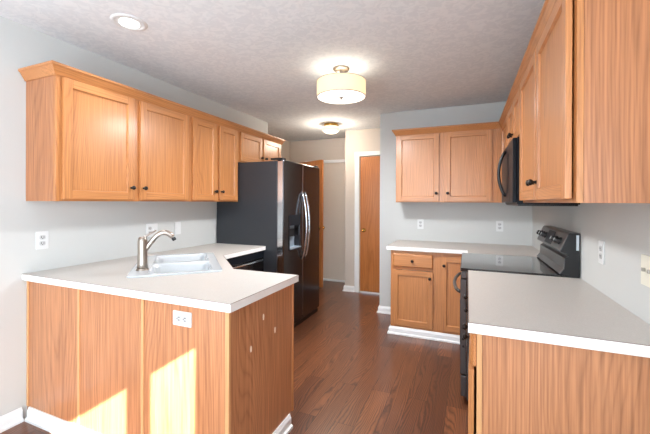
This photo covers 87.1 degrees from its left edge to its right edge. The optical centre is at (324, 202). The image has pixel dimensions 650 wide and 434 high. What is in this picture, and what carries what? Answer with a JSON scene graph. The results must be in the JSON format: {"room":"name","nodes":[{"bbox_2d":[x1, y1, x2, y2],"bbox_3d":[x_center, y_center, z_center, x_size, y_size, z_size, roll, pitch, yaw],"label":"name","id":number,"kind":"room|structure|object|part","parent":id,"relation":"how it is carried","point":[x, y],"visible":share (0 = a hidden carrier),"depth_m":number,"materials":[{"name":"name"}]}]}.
{"room":"kitchen","nodes":[
{"label":"kitchen","id":0,"kind":"room"},
{"bbox_2d":[0,16,267,418],"bbox_3d":[-2.293,0.125,1.320,0.120,2.467,7.468,0,0,23],"label":"wall","id":1,"kind":"structure","parent":0,"point":[80,232],"depth_m":2.26,"materials":[{"name":"grey paint"}]},
{"bbox_2d":[0,407,23,432],"bbox_3d":[-2.775,1.316,-0.013,0.028,0.085,4.635,0,0,23],"label":"baseboard","id":2,"kind":"structure","parent":1,"relation":"attached to","point":[13,418],"depth_m":2.07,"materials":[{"name":"white paint"}]},
{"bbox_2d":[36,231,48,249],"bbox_3d":[-1.843,0.245,2.228,0.009,0.116,0.070,0,0,23],"label":"outlet","id":3,"kind":"object","parent":1,"relation":"attached to","point":[42,237],"visible":1,"depth_m":2.23,"materials":[{"name":"white plastic"}]},
{"bbox_2d":[26,75,188,201],"bbox_3d":[-1.510,-0.392,2.565,0.356,0.766,1.058,0,0,23],"label":"upper cabinet","id":4,"kind":"object","parent":1,"relation":"attached to","point":[85,142],"visible":0.98,"depth_m":2.26,"materials":[{"name":"brown wood"}]},
{"bbox_3d":[-1.487,-0.389,2.275,0.020,0.732,0.475,0,0,23],"label":"door","id":5,"kind":"part","parent":4,"relation":"part of","materials":[{"name":"brown wood"}]},
{"bbox_2d":[18,60,284,144],"bbox_3d":[-1.207,-0.792,3.305,0.341,0.066,2.740,0,0,23],"label":"crown molding","id":6,"kind":"structure","parent":4,"relation":"attached to","point":[48,68],"depth_m":2.41,"materials":[{"name":"brown wood"}]},
{"bbox_3d":[-1.285,-0.389,2.758,0.020,0.732,0.474,0,0,23],"label":"door","id":7,"kind":"part","parent":4,"relation":"part of","materials":[{"name":"brown wood"}]},
{"bbox_2d":[146,223,157,236],"bbox_3d":[-1.516,0.243,3.001,0.016,0.116,0.116,0,0,23],"label":"outlet","id":8,"kind":"object","parent":1,"relation":"attached to","point":[149,227],"visible":0.75,"depth_m":3.00,"materials":[{"name":"white plastic"}]},
{"bbox_2d":[175,222,180,234],"bbox_3d":[-1.408,0.245,3.271,0.008,0.116,0.070,0,0,23],"label":"light switch","id":9,"kind":"object","parent":1,"relation":"attached to","point":[177,224],"visible":1,"depth_m":3.26,"materials":[{"name":"white plastic"}]},
{"bbox_2d":[189,116,237,201],"bbox_3d":[-1.173,-0.392,3.371,0.356,0.766,0.687,0,0,23],"label":"upper cabinet","id":10,"kind":"object","parent":1,"relation":"attached to","point":[213,148],"visible":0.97,"depth_m":3.26,"materials":[{"name":"brown wood"}]},
{"bbox_3d":[-1.114,-0.389,3.168,0.020,0.732,0.307,0,0,23],"label":"door","id":11,"kind":"part","parent":10,"relation":"part of","materials":[{"name":"brown wood"}]},
{"bbox_3d":[-0.984,-0.389,3.480,0.020,0.732,0.284,0,0,23],"label":"door","id":12,"kind":"part","parent":10,"relation":"part of","materials":[{"name":"brown wood"}]},
{"bbox_2d":[238,132,280,162],"bbox_3d":[-0.864,-0.607,4.109,0.356,0.338,0.910,0,0,23],"label":"upper cabinet","id":13,"kind":"object","parent":1,"relation":"attached to","point":[251,148],"visible":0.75,"depth_m":3.92,"materials":[{"name":"brown wood"}]},
{"bbox_3d":[-0.760,-0.606,4.066,0.019,0.338,0.910,0,0,23],"label":"frame","id":14,"kind":"part","parent":13,"relation":"part of","materials":[{"name":"brown wood"}]},
{"bbox_3d":[-0.827,-0.603,3.851,0.020,0.304,0.411,0,0,23],"label":"door","id":15,"kind":"part","parent":13,"relation":"part of","materials":[{"name":"brown wood"}]},
{"bbox_3d":[-0.657,-0.603,4.260,0.020,0.304,0.398,0,0,23],"label":"door","id":16,"kind":"part","parent":13,"relation":"part of","materials":[{"name":"brown wood"}]},
{"bbox_2d":[0,280,467,433],"bbox_3d":[-0.661,1.404,1.415,6.100,0.080,9.100,0,0,23],"label":"floor","id":17,"kind":"structure","parent":0,"point":[352,376],"depth_m":2.68,"materials":[{"name":"brown wood"}]},
{"bbox_2d":[26,281,293,433],"bbox_3d":[-1.030,0.923,2.157,1.565,0.872,0.668,0,0,23],"label":"base cabinet","id":18,"kind":"object","parent":17,"relation":"on","point":[100,363],"visible":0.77,"depth_m":1.82,"materials":[{"name":"brown wood"}]},
{"bbox_2d":[24,407,292,433],"bbox_3d":[-1.030,1.323,2.095,1.562,0.078,0.598,0,0,23],"label":"baseboard","id":19,"kind":"structure","parent":18,"relation":"attached to","point":[45,421],"depth_m":2.03,"materials":[{"name":"white paint"}]},
{"bbox_2d":[22,243,298,312],"bbox_3d":[-0.813,0.467,2.637,1.593,0.039,1.769,0,0,23],"label":"countertop","id":20,"kind":"structure","parent":18,"relation":"on","point":[229,290],"depth_m":1.95,"materials":[{"name":"beige laminate"}]},
{"bbox_2d":[136,230,175,270],"bbox_3d":[-1.106,0.307,2.242,0.240,0.257,0.078,0,0,-22],"label":"faucet","id":21,"kind":"object","parent":20,"relation":"on","point":[143,245],"visible":1,"depth_m":2.20,"materials":[{"name":"silver metal"}]},
{"bbox_3d":[-1.092,0.252,2.247,0.194,0.143,0.035,0,0,-22],"label":"spout","id":22,"kind":"part","parent":21,"relation":"part of","materials":[{"name":"silver metal"}]},
{"bbox_2d":[126,253,221,277],"bbox_3d":[-1.075,0.536,2.495,0.550,0.201,0.830,0,0,-22],"label":"sink","id":23,"kind":"object","parent":20,"relation":"in","point":[193,263],"visible":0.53,"depth_m":2.48,"materials":[{"name":"white ceramic"}]},
{"bbox_2d":[173,310,191,327],"bbox_3d":[-0.693,0.563,1.655,0.116,0.070,0.009,0,0,23],"label":"outlet","id":24,"kind":"object","parent":18,"relation":"attached to","point":[180,318],"visible":1,"depth_m":1.65,"materials":[{"name":"white plastic"}]},
{"bbox_2d":[176,315,180,321],"bbox_3d":[-0.711,0.563,1.660,0.028,0.033,0.002,0,0,23],"label":"receptacle","id":25,"kind":"object","parent":24,"relation":"attached to","point":[178,317],"depth_m":1.66,"materials":[{"name":"plastic"}]},
{"bbox_2d":[182,316,186,322],"bbox_3d":[-0.675,0.564,1.645,0.028,0.033,0.002,0,0,23],"label":"receptacle","id":26,"kind":"object","parent":24,"relation":"attached to","point":[184,318],"depth_m":1.64,"materials":[{"name":"plastic"}]},
{"bbox_3d":[-0.327,0.888,1.842,0.016,0.796,0.592,0,0,23],"label":"panel","id":27,"kind":"part","parent":18,"relation":"part of","materials":[{"name":"brown wood"}]},
{"bbox_2d":[227,251,264,271],"bbox_3d":[-1.002,0.916,3.342,0.649,0.848,0.598,0,0,23],"label":"dishwasher","id":28,"kind":"object","parent":17,"relation":"on","point":[254,261],"visible":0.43,"depth_m":3.28,"materials":[{"name":"black plastic"}]},
{"bbox_3d":[-0.753,0.526,3.238,0.024,0.063,0.592,0,0,23],"label":"control panel","id":29,"kind":"part","parent":28,"relation":"part of","materials":[{"name":"black plastic"}]},
{"bbox_3d":[-0.754,0.906,3.238,0.024,0.690,0.592,0,0,23],"label":"door","id":30,"kind":"part","parent":28,"relation":"part of","materials":[{"name":"black metal"}]},
{"bbox_3d":[-0.721,0.576,3.225,0.043,0.018,0.518,0,0,23],"label":"handle","id":31,"kind":"part","parent":28,"relation":"part of","materials":[{"name":"metal"}]},
{"bbox_2d":[217,158,319,327],"bbox_3d":[-0.598,0.450,3.995,0.914,1.809,0.902,0,0,23],"label":"refrigerator","id":32,"kind":"object","parent":17,"relation":"on","point":[276,208],"visible":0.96,"depth_m":3.63,"materials":[{"name":"black metal"}]},
{"bbox_3d":[-0.455,0.421,3.447,0.057,1.680,0.001,0,0,23],"label":"trim","id":33,"kind":"part","parent":32,"relation":"part of","materials":[{"name":"metal"}]},
{"bbox_3d":[-0.368,0.433,3.646,0.073,1.733,0.432,0,0,23],"label":"door","id":34,"kind":"part","parent":32,"relation":"part of","materials":[{"name":"black metal"}]},
{"bbox_3d":[-0.252,0.421,3.827,0.001,1.680,0.004,0,0,23],"label":"edge trim","id":35,"kind":"part","parent":32,"relation":"part of","materials":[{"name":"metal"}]},
{"bbox_3d":[-0.232,0.254,3.789,0.083,0.755,0.023,0,0,23],"label":"handle","id":36,"kind":"part","parent":32,"relation":"part of","materials":[{"name":"metal"}]},
{"bbox_3d":[-0.205,0.254,3.853,0.083,0.755,0.023,0,0,23],"label":"handle","id":37,"kind":"part","parent":32,"relation":"part of","materials":[{"name":"metal"}]},
{"bbox_3d":[-0.193,0.433,4.064,0.073,1.733,0.461,0,0,23],"label":"door","id":38,"kind":"part","parent":32,"relation":"part of","materials":[{"name":"black metal"}]},
{"bbox_2d":[387,250,461,343],"bbox_3d":[1.139,0.930,3.693,0.800,0.874,0.664,0,0,23],"label":"base cabinet","id":39,"kind":"object","parent":17,"relation":"on","point":[424,305],"visible":0.88,"depth_m":3.43,"materials":[{"name":"brown wood"}]},
{"bbox_3d":[0.893,0.594,3.484,0.399,0.140,0.020,0,0,23],"label":"drawer","id":40,"kind":"part","parent":39,"relation":"part of","materials":[{"name":"brown wood"}]},
{"bbox_3d":[0.892,0.977,3.485,0.399,0.566,0.020,0,0,23],"label":"door","id":41,"kind":"part","parent":39,"relation":"part of","materials":[{"name":"brown wood"}]},
{"bbox_3d":[1.066,1.328,3.522,0.800,0.078,0.239,0,0,23],"label":"toe moulding","id":42,"kind":"part","parent":39,"relation":"part of","materials":[{"name":"white paint"}]},
{"bbox_3d":[1.259,0.899,3.331,0.240,0.726,0.020,0,0,23],"label":"door","id":43,"kind":"part","parent":39,"relation":"part of","materials":[{"name":"brown wood"}]},
{"bbox_2d":[387,240,539,256],"bbox_3d":[1.363,0.473,3.462,1.409,0.039,0.916,0,0,23],"label":"countertop","id":44,"kind":"structure","parent":39,"relation":"on","point":[404,245],"depth_m":3.45,"materials":[{"name":"beige laminate"}]},
{"bbox_2d":[453,225,579,400],"bbox_3d":[1.346,0.777,2.554,0.730,1.184,0.764,0,0,23],"label":"range","id":45,"kind":"object","parent":17,"relation":"on","point":[559,254],"visible":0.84,"depth_m":2.32,"materials":[{"name":"metal"}]},
{"bbox_3d":[1.042,0.616,2.683,0.069,0.024,0.671,0,0,23],"label":"handle","id":46,"kind":"part","parent":45,"relation":"part of","materials":[{"name":"metal"}]},
{"bbox_3d":[1.084,0.846,2.666,0.040,0.645,0.746,0,0,23],"label":"oven door","id":47,"kind":"part","parent":45,"relation":"part of","materials":[{"name":"metal"}]},
{"bbox_3d":[1.084,1.248,2.666,0.036,0.140,0.746,0,0,23],"label":"drawer","id":48,"kind":"part","parent":45,"relation":"part of","materials":[{"name":"metal"}]},
{"bbox_3d":[1.088,0.492,2.664,0.033,0.043,0.746,0,0,23],"label":"rail","id":49,"kind":"part","parent":45,"relation":"part of","materials":[{"name":"metal"}]},
{"bbox_2d":[460,253,561,276],"bbox_3d":[1.335,0.457,2.561,0.582,0.024,0.758,0,0,23],"label":"cooktop","id":50,"kind":"object","parent":45,"relation":"in","point":[528,265],"depth_m":2.43,"materials":[{"name":"glass"}]},
{"bbox_3d":[1.492,0.243,2.191,0.045,0.049,0.048,0,0,23],"label":"knob","id":51,"kind":"part","parent":45,"relation":"part of","materials":[{"name":"black plastic"}]},
{"bbox_3d":[1.527,0.244,2.064,0.014,0.092,0.002,0,0,23],"label":"plate","id":52,"kind":"part","parent":45,"relation":"part of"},
{"bbox_2d":[462,295,649,433],"bbox_3d":[1.032,0.931,1.691,0.651,0.872,1.064,0,0,23],"label":"base cabinet","id":53,"kind":"object","parent":17,"relation":"on","point":[515,386],"visible":0.59,"depth_m":1.21,"materials":[{"name":"brown wood"}]},
{"bbox_3d":[0.730,0.693,1.766,0.034,0.031,0.031,0,0,24],"label":"knob","id":54,"kind":"part","parent":53,"relation":"part of","materials":[{"name":"brown metal"}]},
{"bbox_3d":[0.666,0.953,1.553,0.020,0.620,0.511,0,0,24],"label":"door","id":55,"kind":"part","parent":53,"relation":"part of","materials":[{"name":"brown wood"}]},
{"bbox_3d":[0.671,0.568,1.551,0.020,0.124,0.511,0,0,23],"label":"drawer","id":56,"kind":"part","parent":53,"relation":"part of","materials":[{"name":"brown wood"}]},
{"bbox_3d":[0.793,0.930,1.793,0.019,0.872,1.060,0,0,23],"label":"frame","id":57,"kind":"part","parent":53,"relation":"part of","materials":[{"name":"brown wood"}]},
{"bbox_2d":[468,270,649,357],"bbox_3d":[1.041,0.475,1.676,0.626,0.039,1.085,0,0,23],"label":"countertop","id":58,"kind":"structure","parent":53,"relation":"on","point":[563,311],"depth_m":1.39,"materials":[{"name":"beige laminate"}]},
{"bbox_2d":[0,0,544,141],"bbox_3d":[-1.012,-1.145,1.561,5.320,0.080,9.100,0,0,23],"label":"ceiling","id":59,"kind":"structure","parent":0,"point":[264,60],"depth_m":2.40,"materials":[{"name":"white paint"}]},
{"bbox_2d":[110,13,147,30],"bbox_3d":[-1.200,-1.100,2.096,0.204,0.010,0.204,0,0,23],"label":"recessed light","id":60,"kind":"object","parent":59,"relation":"in","point":[125,21],"visible":1,"depth_m":2.08,"materials":[{"name":"white plastic"}]},
{"bbox_3d":[-1.200,-1.098,2.096,0.110,0.006,0.110,0,0,23],"label":"lamp glass","id":61,"kind":"part","parent":60,"relation":"part of","materials":[{"name":"white glass"}]},
{"bbox_2d":[322,122,339,133],"bbox_3d":[0.084,-1.038,4.806,0.252,0.133,0.252,0,0,23],"label":"lamp","id":62,"kind":"object","parent":59,"relation":"attached to","point":[329,128],"visible":1,"depth_m":4.72,"materials":[{"name":"white glass"}]},
{"bbox_2d":[317,65,365,104],"bbox_3d":[0.134,-0.973,2.804,0.403,0.257,0.403,0,0,23],"label":"lamp","id":63,"kind":"object","parent":59,"relation":"attached to","point":[340,87],"visible":1,"depth_m":2.68,"materials":[{"name":"beige fabric"}]},
{"bbox_2d":[317,90,364,103],"bbox_3d":[0.133,-0.866,2.804,0.392,0.004,0.392,0,0,23],"label":"diffuser","id":64,"kind":"object","parent":63,"relation":"attached to","point":[326,96],"depth_m":2.78,"materials":[{"name":"white glass"}]},
{"bbox_3d":[0.133,-0.927,2.804,0.400,0.127,0.400,0,0,23],"label":"lamp shade","id":65,"kind":"part","parent":63,"relation":"part of","materials":[{"name":"beige fabric"}]},
{"bbox_2d":[281,140,289,160],"bbox_3d":[-0.983,0.123,5.585,0.120,2.467,1.652,0,0,23],"label":"wall","id":66,"kind":"structure","parent":0,"point":[285,147],"depth_m":6.12,"materials":[{"name":"paint"}]},
{"bbox_2d":[290,138,344,281],"bbox_3d":[-0.049,0.125,6.036,1.255,2.467,0.100,0,0,23],"label":"wall","id":67,"kind":"structure","parent":0,"point":[322,149],"depth_m":6.02,"materials":[{"name":"paint"}]},
{"bbox_2d":[300,160,324,287],"bbox_3d":[-0.319,0.331,5.740,0.167,2.025,0.860,0,0,-41],"label":"door","id":68,"kind":"structure","parent":67,"relation":"in","point":[320,163],"depth_m":5.42,"materials":[{"name":"brown wood"}]},
{"bbox_2d":[305,159,344,162],"bbox_3d":[0.075,0.311,5.920,0.939,2.097,0.018,0,0,23],"label":"trim","id":69,"kind":"structure","parent":67,"relation":"attached to","point":[340,160],"depth_m":5.87,"materials":[{"name":"white paint"}]},
{"bbox_2d":[323,163,344,281],"bbox_3d":[0.074,0.335,5.964,0.854,2.046,0.058,0,0,23],"label":"door","id":70,"kind":"structure","parent":67,"relation":"in","point":[334,173],"depth_m":5.92,"materials":[{"name":"beige paint"}]},
{"bbox_2d":[345,128,379,294],"bbox_3d":[1.553,0.133,4.813,2.645,2.467,0.120,0,0,23],"label":"wall","id":71,"kind":"structure","parent":0,"point":[363,140],"depth_m":5.22,"materials":[{"name":"paint"}]},
{"bbox_2d":[354,151,379,291],"bbox_3d":[0.876,0.298,5.021,0.921,2.130,0.018,0,0,23],"label":"door frame","id":72,"kind":"structure","parent":71,"relation":"attached to","point":[366,153],"depth_m":5.17,"materials":[{"name":"white paint"}]},
{"bbox_2d":[360,156,379,292],"bbox_3d":[0.878,0.325,5.027,0.757,2.033,0.101,0,0,23],"label":"door","id":73,"kind":"structure","parent":71,"relation":"attached to","point":[369,166],"depth_m":5.13,"materials":[{"name":"brown wood"}]},
{"bbox_2d":[379,102,531,306],"bbox_3d":[1.516,0.134,3.962,1.759,2.467,0.120,0,0,23],"label":"wall","id":74,"kind":"structure","parent":0,"point":[443,221],"depth_m":3.98,"materials":[{"name":"grey paint"}]},
{"bbox_2d":[377,305,390,313],"bbox_3d":[0.803,1.322,4.245,0.291,0.085,0.148,0,0,23],"label":"baseboard","id":75,"kind":"structure","parent":74,"relation":"attached to","point":[381,309],"depth_m":4.21,"materials":[{"name":"white paint"}]},
{"bbox_2d":[417,219,423,228],"bbox_3d":[1.132,0.254,4.052,0.070,0.116,0.009,0,0,23],"label":"outlet","id":76,"kind":"object","parent":74,"relation":"attached to","point":[420,222],"visible":1,"depth_m":4.05,"materials":[{"name":"white plastic"}]},
{"bbox_2d":[396,129,501,202],"bbox_3d":[1.345,-0.384,3.774,1.072,0.766,0.354,0,0,23],"label":"upper cabinet","id":77,"kind":"object","parent":74,"relation":"attached to","point":[449,167],"visible":0.99,"depth_m":3.63,"materials":[{"name":"brown wood"}]},
{"bbox_3d":[1.021,-0.382,3.766,0.449,0.732,0.020,0,0,23],"label":"door","id":78,"kind":"part","parent":77,"relation":"part of","materials":[{"name":"brown wood"}]},
{"bbox_3d":[1.494,-0.380,3.569,0.449,0.732,0.020,0,0,23],"label":"door","id":79,"kind":"part","parent":77,"relation":"part of","materials":[{"name":"brown wood"}]},
{"bbox_2d":[392,0,556,135],"bbox_3d":[1.280,-0.782,2.557,1.044,0.066,3.209,0,0,0],"label":"crown molding","id":80,"kind":"structure","parent":77,"relation":"attached to","point":[548,5],"depth_m":2.60,"materials":[{"name":"brown wood"}]},
{"bbox_2d":[496,221,502,231],"bbox_3d":[1.906,0.257,3.728,0.070,0.116,0.009,0,0,23],"label":"outlet","id":81,"kind":"object","parent":74,"relation":"attached to","point":[499,224],"visible":1,"depth_m":3.73,"materials":[{"name":"white plastic"}]},
{"bbox_2d":[532,203,649,324],"bbox_3d":[1.491,0.137,1.777,0.120,2.467,3.930,0,0,23],"label":"wall","id":82,"kind":"structure","parent":0,"point":[624,228],"depth_m":1.61,"materials":[{"name":"grey paint"}]},
{"bbox_2d":[501,116,506,202],"bbox_3d":[1.866,-0.382,3.251,0.325,0.766,0.918,0,0,23],"label":"upper cabinet","id":83,"kind":"object","parent":82,"relation":"attached to","point":[504,126],"visible":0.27,"depth_m":3.23,"materials":[{"name":"brown wood"}]},
{"bbox_2d":[507,87,519,145],"bbox_3d":[1.525,-0.596,2.478,0.360,0.338,0.762,0,0,23],"label":"upper cabinet","id":84,"kind":"object","parent":82,"relation":"attached to","point":[513,117],"visible":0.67,"depth_m":2.47,"materials":[{"name":"brown wood"}]},
{"bbox_3d":[1.472,-0.593,2.701,0.020,0.304,0.340,0,0,23],"label":"door","id":85,"kind":"part","parent":84,"relation":"part of","materials":[{"name":"brown wood"}]},
{"bbox_3d":[1.329,-0.593,2.360,0.020,0.304,0.340,0,0,23],"label":"door","id":86,"kind":"part","parent":84,"relation":"part of","materials":[{"name":"brown wood"}]},
{"bbox_2d":[497,137,579,205],"bbox_3d":[1.494,-0.200,2.493,0.422,0.444,0.758,0,0,23],"label":"microwave","id":87,"kind":"object","parent":84,"relation":"attached to","point":[509,159],"visible":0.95,"depth_m":2.26,"materials":[{"name":"black plastic"}]},
{"bbox_3d":[1.350,-0.219,2.606,0.069,0.353,0.023,0,0,23],"label":"handle","id":88,"kind":"part","parent":87,"relation":"part of","materials":[{"name":"black plastic"}]},
{"bbox_3d":[1.400,-0.210,2.624,0.025,0.418,0.588,0,0,23],"label":"door","id":89,"kind":"part","parent":87,"relation":"part of","materials":[{"name":"black glass"}]},
{"bbox_3d":[1.253,-0.210,2.274,0.025,0.418,0.168,0,0,23],"label":"control panel","id":90,"kind":"part","parent":87,"relation":"part of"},
{"bbox_3d":[1.528,0.017,2.470,0.320,0.010,0.734,0,0,23],"label":"vent panel","id":91,"kind":"part","parent":87,"relation":"part of","materials":[{"name":"black plastic"}]},
{"bbox_2d":[519,0,649,202],"bbox_3d":[1.151,-0.381,1.592,0.364,0.766,1.154,0,0,23],"label":"upper cabinet","id":92,"kind":"object","parent":82,"relation":"attached to","point":[584,137],"visible":1,"depth_m":1.09,"materials":[{"name":"brown wood"}]},
{"bbox_3d":[1.132,-0.379,1.903,0.020,0.732,0.536,0,0,23],"label":"door","id":93,"kind":"part","parent":92,"relation":"part of","materials":[{"name":"brown wood"}]},
{"bbox_3d":[0.985,-0.097,1.625,0.034,0.031,0.031,0,0,23],"label":"knob","id":94,"kind":"part","parent":92,"relation":"part of","materials":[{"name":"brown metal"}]},
{"bbox_3d":[1.048,-0.382,1.635,0.019,0.766,1.154,0,0,23],"label":"frame","id":95,"kind":"part","parent":92,"relation":"part of","materials":[{"name":"brown wood"}]},
{"bbox_3d":[0.917,-0.379,1.388,0.020,0.732,0.542,0,0,23],"label":"door","id":96,"kind":"part","parent":92,"relation":"part of","materials":[{"name":"brown wood"}]},
{"bbox_2d":[598,240,604,264],"bbox_3d":[1.403,0.253,1.736,0.009,0.116,0.070,0,0,23],"label":"outlet","id":97,"kind":"object","parent":82,"relation":"attached to","point":[601,244],"visible":1,"depth_m":1.73,"materials":[{"name":"white plastic"}]},
{"bbox_2d":[641,254,649,287],"bbox_3d":[1.210,0.259,1.283,0.016,0.116,0.116,0,0,23],"label":"light switch","id":98,"kind":"object","parent":82,"relation":"attached to","point":[645,259],"visible":1,"depth_m":1.30,"materials":[{"name":"beige plastic"}]},
{"bbox_3d":[0.480,0.128,5.544,0.100,2.467,0.400,0,0,23],"label":"wall","id":99,"kind":"structure","parent":0,"visible":0},
{"bbox_2d":[342,285,353,291],"bbox_3d":[0.441,1.319,5.431,0.181,0.085,0.458,0,0,23],"label":"baseboard","id":100,"kind":"structure","parent":99,"relation":"attached to","point":[346,288],"depth_m":5.23,"materials":[{"name":"white paint"}]}
]}

